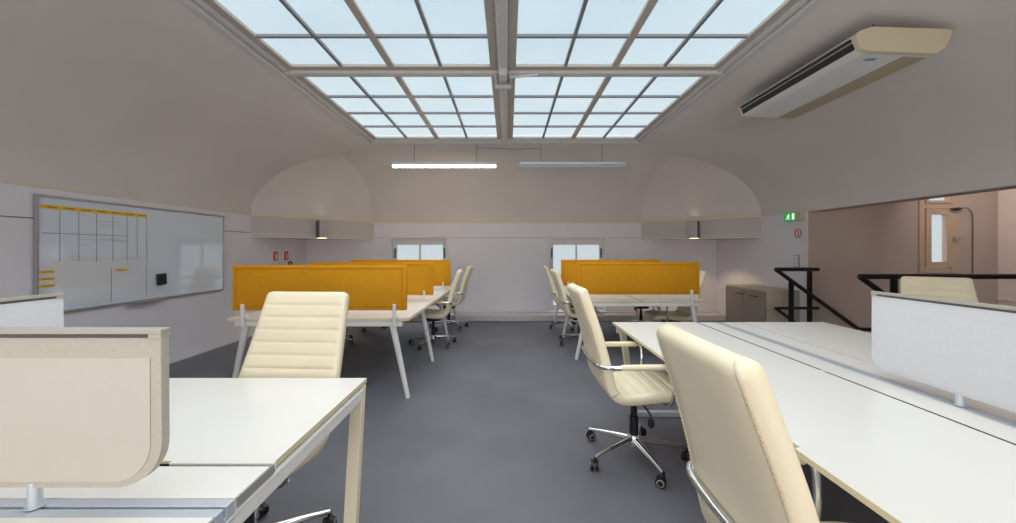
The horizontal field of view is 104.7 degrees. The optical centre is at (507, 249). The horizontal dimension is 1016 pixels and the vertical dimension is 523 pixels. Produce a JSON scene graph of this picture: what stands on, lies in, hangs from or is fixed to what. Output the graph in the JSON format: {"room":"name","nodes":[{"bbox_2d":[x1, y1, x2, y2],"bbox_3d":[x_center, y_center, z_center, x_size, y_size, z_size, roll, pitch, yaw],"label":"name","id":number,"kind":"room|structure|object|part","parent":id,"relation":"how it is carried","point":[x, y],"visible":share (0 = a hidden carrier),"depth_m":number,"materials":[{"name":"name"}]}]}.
{"room":"open-plan office","nodes":[
{"label":"open-plan office","id":0,"kind":"room"},
{"bbox_2d":[0,183,305,362],"bbox_3d":[-4.105,0.409,2.190,0.200,1.881,11.180,0,0,0],"label":"wall","id":1,"kind":"structure","parent":0,"point":[198,323],"depth_m":4.68,"materials":[{"name":"paint"}]},
{"bbox_2d":[0,215,250,232],"bbox_3d":[-4.003,-0.267,1.450,0.004,0.008,9.300,0,0,0],"label":"trim","id":2,"kind":"structure","parent":1,"relation":"attached to","point":[0,215],"depth_m":3.24,"materials":[{"name":"grey"}]},
{"bbox_2d":[33,194,223,312],"bbox_3d":[-3.959,0.049,4.395,0.079,1.041,2.190,0,0,0],"label":"whiteboard","id":3,"kind":"object","parent":1,"relation":"attached to","point":[83,241],"visible":0.96,"depth_m":4.03,"materials":[{"name":"white ceramic"}]},
{"bbox_2d":[39,277,54,280],"bbox_3d":[-3.981,0.252,3.383,0.003,0.024,0.122,0,0,0],"label":"label","id":4,"kind":"object","parent":3,"relation":"attached to","point":[48,278],"visible":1,"depth_m":3.39,"materials":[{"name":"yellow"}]},
{"bbox_2d":[39,284,54,287],"bbox_3d":[-3.981,0.312,3.383,0.003,0.024,0.122,0,0,0],"label":"label","id":5,"kind":"object","parent":3,"relation":"attached to","point":[48,285],"visible":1,"depth_m":3.39,"materials":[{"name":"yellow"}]},
{"bbox_2d":[39,270,54,273],"bbox_3d":[-3.981,0.192,3.383,0.003,0.024,0.122,0,0,0],"label":"label","id":6,"kind":"object","parent":3,"relation":"attached to","point":[49,271],"visible":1,"depth_m":3.38,"materials":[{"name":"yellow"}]},
{"bbox_2d":[128,298,167,303],"bbox_3d":[-3.946,0.563,4.310,0.051,0.012,0.420,0,0,0],"label":"tray","id":7,"kind":"object","parent":3,"relation":"on","point":[142,300],"depth_m":4.26,"materials":[{"name":"grey"}]},
{"bbox_2d":[156,273,166,284],"bbox_3d":[-3.967,0.337,4.491,0.030,0.136,0.117,0,0,0],"label":"eraser","id":8,"kind":"object","parent":3,"relation":"attached to","point":[161,279],"visible":1,"depth_m":4.47,"materials":[{"name":"black plastic"}]},
{"bbox_2d":[169,335,252,363],"bbox_3d":[-3.999,1.344,2.090,0.012,0.012,10.580,0,0,0],"label":"baseboard","id":9,"kind":"structure","parent":1,"relation":"attached to","point":[251,335],"depth_m":5.17,"materials":[{"name":"grey paint"}]},
{"bbox_2d":[273,252,277,260],"bbox_3d":[-4.001,0.107,6.747,0.006,0.155,0.115,0,0,0],"label":"fire sign","id":10,"kind":"object","parent":1,"relation":"attached to","point":[275,254],"visible":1,"depth_m":6.74,"materials":[{"name":"red"}]},
{"bbox_2d":[284,251,287,259],"bbox_3d":[-4.001,0.107,7.077,0.006,0.155,0.115,0,0,0],"label":"fire sign","id":11,"kind":"object","parent":1,"relation":"attached to","point":[285,252],"visible":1,"depth_m":7.06,"materials":[{"name":"red"}]},
{"bbox_2d":[0,179,760,222],"bbox_3d":[-2.221,-0.566,3.597,6.078,0.070,12.675,0,0,40],"label":"trim","id":12,"kind":"structure","parent":1,"relation":"attached to","point":[253,213],"depth_m":7.25,"materials":[{"name":"beige"}]},
{"bbox_2d":[251,216,761,239],"bbox_3d":[0.068,-0.366,6.940,8.145,0.332,1.680,0,0,0],"label":"bulkhead","id":13,"kind":"structure","parent":0,"point":[717,229],"depth_m":6.86,"materials":[{"name":"grey paint"}]},
{"bbox_2d":[316,220,327,237],"bbox_3d":[-3.269,-0.358,6.889,0.138,0.312,0.150,0,0,39],"label":"sconce","id":14,"kind":"object","parent":13,"relation":"attached to","point":[321,225],"visible":1,"depth_m":6.83,"materials":[{"name":"grey"}]},
{"bbox_3d":[-3.316,-0.359,6.830,0.131,0.295,0.001,0,0,39],"label":"plate","id":15,"kind":"part","parent":14,"relation":"part of","materials":[{"name":"grey metal"}]},
{"bbox_2d":[688,221,699,238],"bbox_3d":[3.338,-0.358,7.030,0.151,0.312,0.138,0,0,43],"label":"sconce","id":16,"kind":"object","parent":13,"relation":"attached to","point":[693,226],"visible":1,"depth_m":6.98,"materials":[{"name":"grey"}]},
{"bbox_3d":[3.392,-0.359,6.979,0.001,0.295,0.131,0,0,43],"label":"plate","id":17,"kind":"part","parent":16,"relation":"part of","materials":[{"name":"grey metal"}]},
{"bbox_2d":[0,0,1015,222],"bbox_3d":[0.068,-1.085,2.290,8.145,1.109,10.980,0,0,0],"label":"ceiling","id":18,"kind":"structure","parent":0,"point":[141,99],"depth_m":4.02,"materials":[{"name":"paint"}]},
{"bbox_2d":[390,144,497,167],"bbox_3d":[-0.974,-1.445,6.020,1.631,0.366,0.112,0,0,0],"label":"lamp","id":19,"kind":"object","parent":18,"relation":"hanging from","point":[414,164],"visible":0.94,"depth_m":5.99,"materials":[{"name":"grey"}]},
{"bbox_2d":[179,0,821,143],"bbox_3d":[-0.045,-1.616,2.625,4.130,0.168,6.610,0,0,0],"label":"window","id":20,"kind":"structure","parent":18,"relation":"attached to","point":[501,16],"depth_m":3.57,"materials":[{"name":"grey"}]},
{"bbox_3d":[-1.052,-1.657,2.565,1.925,0.035,2.040,0,0,0],"label":"sash","id":21,"kind":"part","parent":20,"relation":"part of","materials":[{"name":"beige"}]},
{"bbox_3d":[-1.052,-1.657,4.753,1.925,0.035,2.195,0,0,0],"label":"sash","id":22,"kind":"part","parent":20,"relation":"part of","materials":[{"name":"beige"}]},
{"bbox_3d":[0.078,-1.571,3.614,0.396,0.078,0.308,0,0,0],"label":"opening motor","id":23,"kind":"part","parent":20,"relation":"part of","materials":[{"name":"grey"}]},
{"bbox_3d":[0.963,-1.657,4.753,1.925,0.035,2.195,0,0,0],"label":"sash","id":24,"kind":"part","parent":20,"relation":"part of","materials":[{"name":"beige"}]},
{"bbox_3d":[0.963,-1.657,2.565,1.925,0.035,2.040,0,0,0],"label":"sash","id":25,"kind":"part","parent":20,"relation":"part of","materials":[{"name":"beige"}]},
{"bbox_2d":[519,144,625,167],"bbox_3d":[0.983,-1.445,6.020,1.628,0.366,0.112,0,0,0],"label":"lamp","id":26,"kind":"object","parent":18,"relation":"hanging from","point":[540,164],"visible":0.94,"depth_m":5.99,"materials":[{"name":"grey"}]},
{"bbox_2d":[738,25,952,119],"bbox_3d":[2.683,-1.458,3.335,0.662,0.260,1.370,0,0,0],"label":"air conditioner","id":27,"kind":"object","parent":18,"relation":"attached to","point":[871,54],"visible":1,"depth_m":2.95,"materials":[{"name":"white plastic"},{"name":"cream plastic"},{"name":"black plastic"}]},
{"bbox_2d":[740,40,854,113],"bbox_3d":[2.379,-1.413,3.335,0.054,0.070,1.270,0,0,0],"label":"grille","id":28,"kind":"object","parent":27,"relation":"attached to","point":[844,51],"depth_m":3.17,"materials":[{"name":"black plastic"}]},
{"bbox_2d":[306,223,716,310],"bbox_3d":[0.068,0.409,7.930,8.545,1.881,0.300,0,0,0],"label":"wall","id":29,"kind":"structure","parent":0,"point":[508,274],"depth_m":7.78,"materials":[{"name":"paint"}]},
{"bbox_2d":[388,235,448,309],"bbox_3d":[-1.780,0.460,7.872,1.210,1.500,0.216,0,0,0],"label":"window","id":30,"kind":"structure","parent":29,"relation":"in","point":[419,240],"depth_m":7.92,"materials":[{"name":"white paint"}]},
{"bbox_2d":[251,233,761,239],"bbox_3d":[0.067,-0.230,6.940,8.154,0.060,1.688,0,0,0],"label":"trim","id":31,"kind":"structure","parent":29,"relation":"attached to","point":[251,233],"depth_m":6.73,"materials":[{"name":"paint"}]},
{"bbox_2d":[375,237,640,237],"bbox_3d":[-0.005,-0.242,7.778,5.270,0.008,0.004,0,0,0],"label":"trim","id":32,"kind":"structure","parent":29,"relation":"attached to","point":[375,237],"depth_m":7.78,"materials":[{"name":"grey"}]},
{"bbox_2d":[409,311,725,320],"bbox_3d":[0.068,1.280,7.590,8.141,0.140,0.380,0,0,0],"label":"baseboard","id":33,"kind":"structure","parent":29,"relation":"attached to","point":[462,315],"depth_m":7.40,"materials":[{"name":"grey paint"}]},
{"bbox_2d":[547,235,607,310],"bbox_3d":[1.380,0.460,7.872,1.210,1.500,0.216,0,0,0],"label":"window","id":34,"kind":"structure","parent":29,"relation":"in","point":[552,240],"depth_m":7.92,"materials":[{"name":"white paint"}]},
{"bbox_2d":[169,321,889,522],"bbox_3d":[1.327,1.410,2.290,11.065,0.120,11.380,0,0,0],"label":"floor","id":35,"kind":"structure","parent":0,"point":[492,429],"depth_m":2.76,"materials":[{"name":"grey carpet"}]},
{"bbox_2d":[0,378,366,522],"bbox_3d":[-1.920,0.985,0.946,2.480,0.730,1.900,0,0,0],"label":"desk","id":36,"kind":"object","parent":35,"relation":"on","point":[233,442],"visible":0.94,"depth_m":1.23,"materials":[{"name":"white laminate"}]},
{"bbox_2d":[0,293,64,326],"bbox_3d":[-1.925,0.402,1.340,0.038,0.434,0.700,0,0,0],"label":"divider","id":37,"kind":"object","parent":36,"relation":"on","point":[42,310],"visible":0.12,"depth_m":1.58,"materials":[{"name":"beige"}]},
{"bbox_3d":[-1.925,0.196,1.340,0.028,0.021,0.700,0,0,0],"label":"rail","id":38,"kind":"part","parent":37,"relation":"part of","materials":[{"name":"beige"}]},
{"bbox_2d":[0,327,170,511],"bbox_3d":[-1.351,0.404,0.946,1.050,0.430,0.038,0,0,0],"label":"divider","id":39,"kind":"object","parent":36,"relation":"on","point":[81,407],"visible":1,"depth_m":0.93,"materials":[{"name":"beige"}]},
{"bbox_3d":[-1.141,0.588,0.946,0.037,0.062,0.038,0,0,0],"label":"post","id":40,"kind":"part","parent":39,"relation":"part of","materials":[{"name":"metal"}]},
{"bbox_3d":[-1.351,0.200,0.946,1.050,0.021,0.028,0,0,0],"label":"rail","id":41,"kind":"part","parent":39,"relation":"part of","materials":[{"name":"beige"}]},
{"bbox_3d":[-0.710,0.999,0.946,0.056,0.703,1.880,0,0,0],"label":"leg frame","id":42,"kind":"part","parent":36,"relation":"part of","materials":[{"name":"beige paint"}]},
{"bbox_2d":[238,291,349,522],"bbox_3d":[-1.134,0.789,1.752,0.711,1.121,0.855,0,0,3],"label":"office chair","id":43,"kind":"object","parent":35,"relation":"on","point":[296,334],"visible":0.33,"depth_m":2.02,"materials":[{"name":"beige leather"}]},
{"bbox_3d":[-1.116,0.806,1.754,0.625,0.272,0.472,0,0,3],"label":"arm frame","id":44,"kind":"part","parent":43,"relation":"part of","materials":[{"name":"silver metal"}]},
{"bbox_3d":[-1.100,0.556,2.012,0.529,0.654,0.332,0,0,3],"label":"backrest","id":45,"kind":"part","parent":43,"relation":"part of","materials":[{"name":"beige leather"}]},
{"bbox_3d":[-1.123,0.886,1.634,0.524,0.089,0.514,0,0,3],"label":"seat","id":46,"kind":"part","parent":43,"relation":"part of","materials":[{"name":"beige leather"}]},
{"bbox_2d":[227,284,458,398],"bbox_3d":[-1.720,0.986,5.345,1.651,0.732,3.600,0,0,0],"label":"desk","id":47,"kind":"object","parent":35,"relation":"on","point":[415,305],"visible":0.42,"depth_m":3.59,"materials":[{"name":"white laminate"}]},
{"bbox_3d":[-2.451,1.008,3.575,0.190,0.688,0.060,0,0,0],"label":"leg","id":48,"kind":"part","parent":47,"relation":"part of","materials":[{"name":"white paint"}]},
{"bbox_2d":[232,265,406,326],"bbox_3d":[-1.704,0.414,3.557,1.573,0.552,0.096,0,0,0],"label":"screen","id":49,"kind":"object","parent":47,"relation":"on","point":[368,287],"visible":0.94,"depth_m":3.54,"materials":[{"name":"orange fabric"}]},
{"bbox_2d":[308,262,432,300],"bbox_3d":[-1.657,0.384,4.735,1.505,0.468,0.080,0,0,0],"label":"screen","id":50,"kind":"object","parent":47,"relation":"on","point":[419,274],"visible":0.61,"depth_m":4.73,"materials":[{"name":"orange fabric"}]},
{"bbox_3d":[-0.989,1.008,3.575,0.190,0.688,0.060,0,0,0],"label":"leg","id":51,"kind":"part","parent":47,"relation":"part of","materials":[{"name":"white paint"}]},
{"bbox_2d":[351,260,449,290],"bbox_3d":[-1.623,0.384,5.935,1.495,0.468,0.080,0,0,0],"label":"screen","id":52,"kind":"object","parent":47,"relation":"on","point":[441,268],"visible":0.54,"depth_m":5.92,"materials":[{"name":"orange fabric"}]},
{"bbox_3d":[-0.989,1.008,4.745,0.190,0.688,0.060,0,0,0],"label":"leg","id":53,"kind":"part","parent":47,"relation":"part of","materials":[{"name":"white paint"}]},
{"bbox_3d":[-0.989,1.008,5.945,0.190,0.688,0.060,0,0,0],"label":"leg","id":54,"kind":"part","parent":47,"relation":"part of","materials":[{"name":"white paint"}]},
{"bbox_3d":[-0.989,1.008,7.115,0.190,0.688,0.060,0,0,0],"label":"leg","id":55,"kind":"part","parent":47,"relation":"part of","materials":[{"name":"white paint"}]},
{"bbox_2d":[345,334,353,345],"bbox_3d":[-2.546,0.815,5.584,0.762,1.069,0.677,0,0,3],"label":"office chair","id":56,"kind":"object","parent":35,"relation":"on","point":[351,343],"visible":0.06,"depth_m":5.54,"materials":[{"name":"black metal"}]},
{"bbox_2d":[346,326,385,331],"bbox_3d":[-2.473,0.815,6.730,0.762,1.069,0.677,0,0,-6],"label":"office chair","id":57,"kind":"object","parent":35,"relation":"on","point":[384,327],"visible":0.08,"depth_m":6.44,"materials":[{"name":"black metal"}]},
{"bbox_2d":[409,269,462,349],"bbox_3d":[-1.036,0.815,5.589,0.762,1.069,0.677,0,0,-3],"label":"office chair","id":58,"kind":"object","parent":35,"relation":"on","point":[433,315],"visible":0.84,"depth_m":5.39,"materials":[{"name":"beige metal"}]},
{"bbox_3d":[-1.104,0.906,5.567,0.519,0.086,0.499,0,0,-3],"label":"seat","id":59,"kind":"part","parent":58,"relation":"part of","materials":[{"name":"beige leather"}]},
{"bbox_3d":[-0.987,0.831,5.574,0.472,0.260,0.595,0,0,-3],"label":"arm frame","id":60,"kind":"part","parent":58,"relation":"part of","materials":[{"name":"silver metal"}]},
{"bbox_3d":[-0.773,0.589,5.587,0.239,0.617,0.504,0,0,-3],"label":"backrest","id":61,"kind":"part","parent":58,"relation":"part of","materials":[{"name":"beige leather"}]},
{"bbox_2d":[429,266,473,331],"bbox_3d":[-0.994,0.815,6.776,0.762,1.069,0.677,0,0,3],"label":"office chair","id":62,"kind":"object","parent":35,"relation":"on","point":[463,288],"visible":0.73,"depth_m":6.59,"materials":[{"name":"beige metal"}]},
{"bbox_3d":[-1.064,0.906,6.762,0.519,0.086,0.499,0,0,3],"label":"seat","id":63,"kind":"part","parent":62,"relation":"part of","materials":[{"name":"beige leather"}]},
{"bbox_3d":[-0.733,0.589,6.746,0.239,0.617,0.504,0,0,3],"label":"backrest","id":64,"kind":"part","parent":62,"relation":"part of","materials":[{"name":"beige leather"}]},
{"bbox_2d":[544,266,577,330],"bbox_3d":[1.004,0.815,6.804,0.762,1.069,0.677,0,0,2],"label":"office chair","id":65,"kind":"object","parent":35,"relation":"on","point":[553,292],"visible":0.56,"depth_m":6.62,"materials":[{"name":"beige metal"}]},
{"bbox_3d":[0.743,0.589,6.832,0.239,0.617,0.504,0,0,2],"label":"backrest","id":66,"kind":"part","parent":65,"relation":"part of","materials":[{"name":"beige leather"}]},
{"bbox_2d":[550,269,604,345],"bbox_3d":[1.011,0.815,5.631,0.762,1.069,0.677,0,0,-3],"label":"office chair","id":67,"kind":"object","parent":35,"relation":"on","point":[562,297],"visible":0.57,"depth_m":5.47,"materials":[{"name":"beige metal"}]},
{"bbox_3d":[0.748,0.589,5.636,0.239,0.617,0.504,0,0,-3],"label":"backrest","id":68,"kind":"part","parent":67,"relation":"part of","materials":[{"name":"beige leather"}]},
{"bbox_3d":[0.962,0.831,5.646,0.472,0.260,0.595,0,0,-3],"label":"arm frame","id":69,"kind":"part","parent":67,"relation":"part of","materials":[{"name":"silver metal"}]},
{"bbox_3d":[1.079,0.906,5.652,0.519,0.086,0.499,0,0,-3],"label":"seat","id":70,"kind":"part","parent":67,"relation":"part of","materials":[{"name":"beige leather"}]},
{"bbox_2d":[567,283,690,488],"bbox_3d":[0.795,0.790,2.537,0.762,1.119,0.677,0,0,-1],"label":"office chair","id":71,"kind":"object","parent":35,"relation":"on","point":[642,384],"visible":0.92,"depth_m":2.42,"materials":[{"name":"beige leather"}]},
{"bbox_3d":[0.533,0.553,2.549,0.239,0.646,0.504,0,0,-1],"label":"backrest","id":72,"kind":"part","parent":71,"relation":"part of","materials":[{"name":"beige leather"}]},
{"bbox_3d":[0.746,0.806,2.554,0.472,0.272,0.595,0,0,-1],"label":"arm frame","id":73,"kind":"part","parent":71,"relation":"part of","materials":[{"name":"silver metal"}]},
{"bbox_3d":[0.864,0.885,2.556,0.519,0.090,0.499,0,0,-1],"label":"seat","id":74,"kind":"part","parent":71,"relation":"part of","materials":[{"name":"beige leather"}]},
{"bbox_3d":[0.853,1.012,2.408,0.038,0.106,0.175,0,0,-1],"label":"tilt lever","id":75,"kind":"part","parent":71,"relation":"part of","materials":[{"name":"black plastic"}]},
{"bbox_2d":[554,284,705,359],"bbox_3d":[1.625,0.986,6.000,1.601,0.732,2.400,0,0,0],"label":"desk","id":76,"kind":"object","parent":35,"relation":"on","point":[597,300],"visible":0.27,"depth_m":4.82,"materials":[{"name":"white laminate"}]},
{"bbox_3d":[0.919,1.008,7.170,0.190,0.688,0.060,0,0,0],"label":"leg","id":77,"kind":"part","parent":76,"relation":"part of","materials":[{"name":"white paint"}]},
{"bbox_3d":[0.919,1.008,6.000,0.190,0.688,0.060,0,0,0],"label":"leg","id":78,"kind":"part","parent":76,"relation":"part of","materials":[{"name":"white paint"}]},
{"bbox_3d":[0.919,1.008,4.830,0.190,0.688,0.060,0,0,0],"label":"leg","id":79,"kind":"part","parent":76,"relation":"part of","materials":[{"name":"white paint"}]},
{"bbox_2d":[561,260,660,290],"bbox_3d":[1.570,0.384,5.980,1.520,0.468,0.080,0,0,0],"label":"screen","id":80,"kind":"object","parent":76,"relation":"on","point":[568,267],"visible":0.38,"depth_m":5.97,"materials":[{"name":"orange fabric"}]},
{"bbox_2d":[577,262,699,306],"bbox_3d":[1.597,0.420,4.812,1.495,0.540,0.096,0,0,0],"label":"screen","id":81,"kind":"object","parent":76,"relation":"on","point":[599,278],"visible":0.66,"depth_m":4.79,"materials":[{"name":"orange fabric"}]},
{"bbox_3d":[2.331,1.008,4.830,0.190,0.688,0.060,0,0,0],"label":"leg","id":82,"kind":"part","parent":76,"relation":"part of","materials":[{"name":"white paint"}]},
{"bbox_2d":[631,306,654,321],"bbox_3d":[2.305,0.815,6.737,0.762,1.069,0.677,0,0,0],"label":"office chair","id":83,"kind":"object","parent":35,"relation":"on","point":[635,307],"visible":0.08,"depth_m":6.70,"materials":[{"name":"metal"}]},
{"bbox_2d":[644,270,706,321],"bbox_3d":[2.276,0.815,5.437,0.762,1.069,0.677,0,0,2],"label":"office chair","id":84,"kind":"object","parent":35,"relation":"on","point":[682,313],"visible":0.38,"depth_m":5.24,"materials":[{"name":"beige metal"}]},
{"bbox_3d":[2.324,0.831,5.418,0.472,0.260,0.595,0,0,2],"label":"arm frame","id":85,"kind":"part","parent":84,"relation":"part of","materials":[{"name":"silver metal"}]},
{"bbox_3d":[2.206,0.906,5.421,0.519,0.086,0.499,0,0,2],"label":"seat","id":86,"kind":"part","parent":84,"relation":"part of","materials":[{"name":"beige leather"}]},
{"bbox_3d":[2.537,0.589,5.411,0.239,0.617,0.504,0,0,2],"label":"backrest","id":87,"kind":"part","parent":84,"relation":"part of","materials":[{"name":"beige leather"}]},
{"bbox_2d":[656,324,849,522],"bbox_3d":[0.825,0.784,0.967,0.762,1.130,0.677,0,0,-1],"label":"office chair","id":88,"kind":"object","parent":35,"relation":"on","point":[744,466],"visible":0.96,"depth_m":0.88,"materials":[{"name":"beige leather"}]},
{"bbox_3d":[0.776,0.801,0.984,0.472,0.275,0.595,0,0,-1],"label":"arm frame","id":89,"kind":"part","parent":88,"relation":"part of","materials":[{"name":"silver metal"}]},
{"bbox_3d":[0.894,0.881,0.986,0.519,0.091,0.499,0,0,-1],"label":"seat","id":90,"kind":"part","parent":88,"relation":"part of","materials":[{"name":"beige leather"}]},
{"bbox_2d":[725,284,799,321],"bbox_3d":[3.884,0.963,6.070,0.503,0.775,1.028,0,0,0],"label":"base cabinet","id":91,"kind":"object","parent":35,"relation":"on","point":[744,302],"visible":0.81,"depth_m":5.80,"materials":[{"name":"grey wood"}]},
{"bbox_3d":[3.659,0.956,6.325,0.019,0.708,0.502,0,0,0],"label":"door","id":92,"kind":"part","parent":91,"relation":"part of","materials":[{"name":"beige wood"}]},
{"bbox_3d":[3.659,0.956,5.815,0.019,0.708,0.502,0,0,0],"label":"door","id":93,"kind":"part","parent":91,"relation":"part of","materials":[{"name":"beige wood"}]},
{"bbox_2d":[612,322,1015,522],"bbox_3d":[1.800,0.985,1.566,1.810,0.730,3.600,0,0,0],"label":"desk","id":94,"kind":"object","parent":35,"relation":"on","point":[900,446],"visible":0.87,"depth_m":1.41,"materials":[{"name":"white laminate"}]},
{"bbox_3d":[1.800,0.999,3.186,1.790,0.703,0.056,0,0,0],"label":"leg frame","id":95,"kind":"part","parent":94,"relation":"part of","materials":[{"name":"beige paint"}]},
{"bbox_2d":[871,291,1015,412],"bbox_3d":[1.800,0.411,0.880,0.038,0.416,2.100,0,0,0],"label":"divider","id":96,"kind":"object","parent":94,"relation":"on","point":[964,349],"visible":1,"depth_m":1.58,"materials":[{"name":"beige"}]},
{"bbox_3d":[1.800,0.213,0.880,0.028,0.021,2.100,0,0,0],"label":"rail","id":97,"kind":"part","parent":96,"relation":"part of","materials":[{"name":"beige"}]},
{"bbox_3d":[1.800,0.592,1.562,0.038,0.054,0.037,0,0,0],"label":"post","id":98,"kind":"part","parent":96,"relation":"part of","materials":[{"name":"metal"}]},
{"bbox_2d":[774,267,858,329],"bbox_3d":[4.570,1.207,5.305,1.930,1.935,0.052,0,0,0],"label":"stair railing","id":99,"kind":"object","parent":35,"relation":"on","point":[791,283],"visible":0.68,"depth_m":5.29,"materials":[{"name":"black metal"}]},
{"bbox_3d":[4.570,1.474,5.305,1.923,1.400,0.040,0,0,0],"label":"handrail","id":100,"kind":"part","parent":99,"relation":"part of","materials":[{"name":"black metal"}]},
{"bbox_3d":[3.840,0.960,5.317,0.065,1.060,0.022,0,0,0],"label":"post","id":101,"kind":"part","parent":99,"relation":"part of","materials":[{"name":"black metal"}]},
{"bbox_3d":[3.910,0.265,5.305,0.580,0.052,0.052,0,0,0],"label":"rail","id":102,"kind":"part","parent":99,"relation":"part of","materials":[{"name":"black metal"}]},
{"bbox_3d":[3.910,0.790,5.305,0.580,0.040,0.040,0,0,0],"label":"rail","id":103,"kind":"part","parent":99,"relation":"part of","materials":[{"name":"black metal"}]},
{"bbox_3d":[4.090,0.885,5.317,0.065,1.210,0.022,0,0,0],"label":"post","id":104,"kind":"part","parent":99,"relation":"part of","materials":[{"name":"black metal"}]},
{"bbox_2d":[857,274,1015,331],"bbox_3d":[5.037,1.207,3.890,3.125,1.935,0.052,0,0,0],"label":"stair railing","id":105,"kind":"object","parent":35,"relation":"on","point":[864,278],"visible":0.3,"depth_m":3.87,"materials":[{"name":"black metal"}]},
{"bbox_3d":[5.045,0.790,3.890,3.110,0.040,0.040,0,0,0],"label":"rail","id":106,"kind":"part","parent":105,"relation":"part of","materials":[{"name":"black metal"}]},
{"bbox_3d":[4.440,0.949,3.890,1.930,1.410,0.052,0,0,0],"label":"handrail","id":107,"kind":"part","parent":105,"relation":"part of","materials":[{"name":"black metal"}]},
{"bbox_3d":[3.840,0.885,3.902,0.065,1.210,0.022,0,0,0],"label":"post","id":108,"kind":"part","parent":105,"relation":"part of","materials":[{"name":"black metal"}]},
{"bbox_3d":[5.045,0.265,3.890,3.110,0.052,0.052,0,0,0],"label":"rail","id":109,"kind":"part","parent":105,"relation":"part of","materials":[{"name":"black metal"}]},
{"bbox_2d":[900,276,978,302],"bbox_3d":[3.429,0.790,3.050,0.677,1.119,0.762,0,0,33],"label":"office chair","id":110,"kind":"object","parent":35,"relation":"on","point":[954,288],"visible":0.12,"depth_m":3.28,"materials":[{"name":"beige leather"}]},
{"bbox_2d":[717,215,803,321],"bbox_3d":[4.240,0.409,2.190,0.200,1.881,11.180,0,0,0],"label":"wall","id":111,"kind":"structure","parent":0,"point":[744,260],"depth_m":6.33,"materials":[{"name":"paint"}]},
{"bbox_2d":[783,211,803,221],"bbox_3d":[4.110,-0.477,5.645,0.058,0.125,0.340,0,0,0],"label":"exit sign","id":112,"kind":"object","parent":111,"relation":"attached to","point":[793,216],"visible":1,"depth_m":5.60,"materials":[{"name":"green"}]},
{"bbox_2d":[794,255,799,266],"bbox_3d":[4.130,0.160,5.610,0.017,0.170,0.100,0,0,0],"label":"switch panel","id":113,"kind":"object","parent":111,"relation":"attached to","point":[796,257],"visible":0.98,"depth_m":5.59,"materials":[{"name":"grey plastic"}]},
{"bbox_2d":[794,229,801,237],"bbox_3d":[4.133,-0.235,5.585,0.013,0.132,0.132,0,0,0],"label":"round sign","id":114,"kind":"object","parent":111,"relation":"attached to","point":[798,232],"visible":1,"depth_m":5.58,"materials":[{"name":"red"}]},
{"bbox_2d":[804,211,807,321],"bbox_3d":[4.134,0.409,5.438,0.012,1.881,0.064,0,0,0],"label":"trim","id":115,"kind":"structure","parent":111,"relation":"attached to","point":[806,212],"depth_m":5.44,"materials":[{"name":"white paint"}]},
{"bbox_2d":[808,185,1015,211],"bbox_3d":[4.237,-0.527,4.080,0.206,0.008,2.660,0,0,0],"label":"trim","id":116,"kind":"structure","parent":111,"relation":"attached to","point":[1009,186],"depth_m":3.92,"materials":[{"name":"paint"}]},
{"bbox_2d":[808,191,997,332],"bbox_3d":[5.500,0.700,5.454,2.720,4.700,0.093,0,0,0],"label":"wall","id":117,"kind":"structure","parent":0,"point":[845,244],"depth_m":5.41,"materials":[{"name":"paint"}]},
{"bbox_2d":[918,196,963,272],"bbox_3d":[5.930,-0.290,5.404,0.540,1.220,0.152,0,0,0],"label":"door","id":118,"kind":"structure","parent":117,"relation":"in","point":[927,208],"depth_m":5.39,"materials":[{"name":"beige paint"}]},
{"bbox_3d":[5.921,-0.320,5.414,0.362,1.120,0.072,0,0,0],"label":"sash","id":119,"kind":"part","parent":118,"relation":"part of","materials":[{"name":"beige paint"}]},
{"bbox_2d":[950,207,973,272],"bbox_3d":[6.194,-0.129,5.348,0.309,0.899,0.044,0,0,0],"label":"rod","id":120,"kind":"object","parent":118,"relation":"attached to","point":[958,208],"visible":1,"depth_m":5.34,"materials":[{"name":"brown"}]},
{"bbox_3d":[6.269,-0.129,5.348,0.158,0.899,0.014,0,0,0],"label":"stem","id":121,"kind":"part","parent":120,"relation":"part of","materials":[{"name":"brown"}]},
{"bbox_2d":[996,189,1015,306],"bbox_3d":[6.825,0.700,1.105,0.170,4.700,8.610,0,0,0],"label":"wall","id":122,"kind":"structure","parent":0,"point":[1006,199],"depth_m":5.30,"materials":[{"name":"paint"}]}
]}

